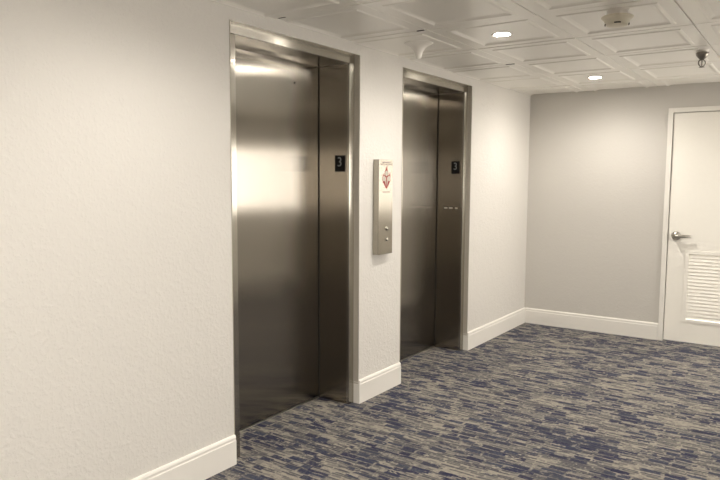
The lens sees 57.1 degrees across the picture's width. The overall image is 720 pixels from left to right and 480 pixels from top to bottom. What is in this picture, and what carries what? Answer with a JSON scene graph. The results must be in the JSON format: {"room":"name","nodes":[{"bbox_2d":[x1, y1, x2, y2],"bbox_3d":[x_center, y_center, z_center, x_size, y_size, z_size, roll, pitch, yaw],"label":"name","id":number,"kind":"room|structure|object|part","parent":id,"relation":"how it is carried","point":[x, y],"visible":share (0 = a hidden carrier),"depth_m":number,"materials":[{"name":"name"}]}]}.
{"room":"lobby","nodes":[
{"label":"lobby","id":0,"kind":"room"},
{"bbox_2d":[0,0,530,479],"bbox_3d":[-1.064,0.003,2.936,0.390,2.307,9.295,4,7,34],"label":"wall","id":1,"kind":"structure","parent":0,"point":[116,298],"depth_m":2.79,"materials":[{"name":"white paint"}]},
{"bbox_2d":[131,435,236,479],"bbox_3d":[-2.034,1.237,1.277,0.016,0.151,4.987,4,7,34],"label":"baseboard","id":2,"kind":"structure","parent":1,"relation":"attached to","point":[204,463],"depth_m":3.13,"materials":[{"name":"white paint"}]},
{"bbox_2d":[229,20,359,457],"bbox_3d":[-0.441,-0.009,3.770,0.309,2.178,1.093,4,7,34],"label":"elevator","id":3,"kind":"object","parent":1,"relation":"attached to","point":[295,119],"visible":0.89,"depth_m":4.01,"materials":[{"name":"metal"}]},
{"bbox_3d":[-0.551,0.004,3.857,0.028,2.113,0.959,4,7,34],"label":"door panel","id":4,"kind":"part","parent":3,"relation":"part of","materials":[{"name":"metal"}]},
{"bbox_3d":[-0.554,1.064,3.958,0.034,0.005,0.964,4,7,34],"label":"sill","id":5,"kind":"part","parent":3,"relation":"part of","materials":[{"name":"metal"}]},
{"bbox_3d":[-0.150,-0.021,4.202,0.232,2.124,0.051,4,7,34],"label":"return panel","id":6,"kind":"part","parent":3,"relation":"part of","materials":[{"name":"metal"}]},
{"bbox_2d":[354,362,400,403],"bbox_3d":[0.123,0.950,4.442,0.046,0.151,0.516,4,7,34],"label":"baseboard","id":7,"kind":"structure","parent":1,"relation":"attached to","point":[372,385],"depth_m":4.39,"materials":[{"name":"white paint"}]},
{"bbox_2d":[373,159,392,254],"bbox_3d":[0.153,-0.214,4.303,0.055,0.612,0.168,4,7,34],"label":"station","id":8,"kind":"object","parent":1,"relation":"attached to","point":[382,169],"visible":1,"depth_m":4.26,"materials":[{"name":"metal"}]},
{"bbox_2d":[399,67,471,361],"bbox_3d":[0.466,-0.128,5.090,0.309,2.178,1.093,4,7,34],"label":"elevator","id":9,"kind":"object","parent":1,"relation":"attached to","point":[436,123],"visible":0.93,"depth_m":5.42,"materials":[{"name":"metal"}]},
{"bbox_3d":[0.353,0.945,5.278,0.034,0.005,0.964,4,7,34],"label":"sill","id":10,"kind":"part","parent":9,"relation":"part of","materials":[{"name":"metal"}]},
{"bbox_3d":[0.356,-0.116,5.177,0.028,2.113,0.959,4,7,34],"label":"door panel","id":11,"kind":"part","parent":9,"relation":"part of","materials":[{"name":"metal"}]},
{"bbox_3d":[0.758,-0.140,5.522,0.232,2.124,0.051,4,7,34],"label":"return panel","id":12,"kind":"part","parent":9,"relation":"part of","materials":[{"name":"metal"}]},
{"bbox_2d":[463,307,525,350],"bbox_3d":[1.264,0.800,6.101,0.046,0.151,1.342,4,7,34],"label":"baseboard","id":13,"kind":"structure","parent":1,"relation":"attached to","point":[475,337],"depth_m":5.97,"materials":[{"name":"white paint"}]},
{"bbox_2d":[206,323,719,479],"bbox_3d":[1.666,1.174,3.603,4.300,0.120,13.400,4,7,34],"label":"floor","id":14,"kind":"structure","parent":0,"point":[530,401],"depth_m":3.92,"materials":[{"name":"carpet"}]},
{"bbox_2d":[212,0,719,95],"bbox_3d":[1.822,-1.110,3.033,4.305,0.058,13.608,4,7,34],"label":"ceiling","id":15,"kind":"structure","parent":0,"point":[554,46],"depth_m":3.76,"materials":[{"name":"paint"}]},
{"bbox_2d":[404,40,432,58],"bbox_3d":[0.355,-1.147,4.016,0.180,0.099,0.180,4,7,34],"label":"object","id":16,"kind":"object","parent":15,"relation":"attached to","point":[418,46],"visible":1,"depth_m":3.98,"materials":[{"name":"white plastic"}]},
{"bbox_2d":[491,32,512,36],"bbox_3d":[0.807,-1.167,3.760,0.124,0.006,0.124,4,7,34],"label":"recessed light","id":17,"kind":"object","parent":15,"relation":"in","point":[499,34],"visible":1,"depth_m":3.75,"materials":[{"name":"white plastic"}]},
{"bbox_2d":[587,76,602,78],"bbox_3d":[1.897,-1.311,5.346,0.124,0.006,0.124,4,7,34],"label":"recessed light","id":18,"kind":"object","parent":15,"relation":"in","point":[593,77],"visible":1,"depth_m":5.33,"materials":[{"name":"white plastic"}]},
{"bbox_2d":[601,7,633,27],"bbox_3d":[1.236,-1.070,3.182,0.150,0.084,0.150,4,7,34],"label":"smoke detector","id":19,"kind":"object","parent":15,"relation":"attached to","point":[616,17],"visible":0.98,"depth_m":3.14,"materials":[{"name":"white plastic"}]},
{"bbox_2d":[695,49,709,67],"bbox_3d":[2.148,-1.138,4.157,0.080,0.111,0.080,4,7,34],"label":"sprinkler","id":20,"kind":"object","parent":15,"relation":"attached to","point":[701,54],"visible":1,"depth_m":4.14,"materials":[{"name":"silver metal"}]},
{"bbox_2d":[524,82,719,332],"bbox_3d":[2.619,-0.263,5.963,2.255,2.307,0.120,4,7,34],"label":"wall","id":21,"kind":"structure","parent":0,"point":[597,168],"depth_m":6.15,"materials":[{"name":"white paint"}]},
{"bbox_2d":[525,308,657,339],"bbox_3d":[2.165,0.787,6.288,1.229,0.151,0.016,4,7,34],"label":"baseboard","id":22,"kind":"structure","parent":21,"relation":"attached to","point":[632,328],"depth_m":6.25,"materials":[{"name":"white paint"}]},
{"bbox_2d":[657,106,719,340],"bbox_3d":[3.118,-0.099,5.613,0.996,2.052,0.116,4,7,34],"label":"door frame","id":23,"kind":"structure","parent":21,"relation":"attached to","point":[672,111],"depth_m":5.81,"materials":[{"name":"white paint"}]},
{"bbox_2d":[663,111,719,346],"bbox_3d":[3.088,-0.078,5.572,0.908,1.998,0.116,4,7,34],"label":"door","id":24,"kind":"structure","parent":21,"relation":"in","point":[692,295],"depth_m":5.72,"materials":[{"name":"white paint"}]},
{"bbox_3d":[2.760,-0.035,5.789,0.078,0.078,0.052,4,7,34],"label":"handle","id":25,"kind":"part","parent":24,"relation":"part of","materials":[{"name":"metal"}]},
{"bbox_3d":[2.790,-0.029,5.734,0.141,0.037,0.038,4,7,34],"label":"lever","id":26,"kind":"part","parent":24,"relation":"part of","materials":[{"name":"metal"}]}
]}

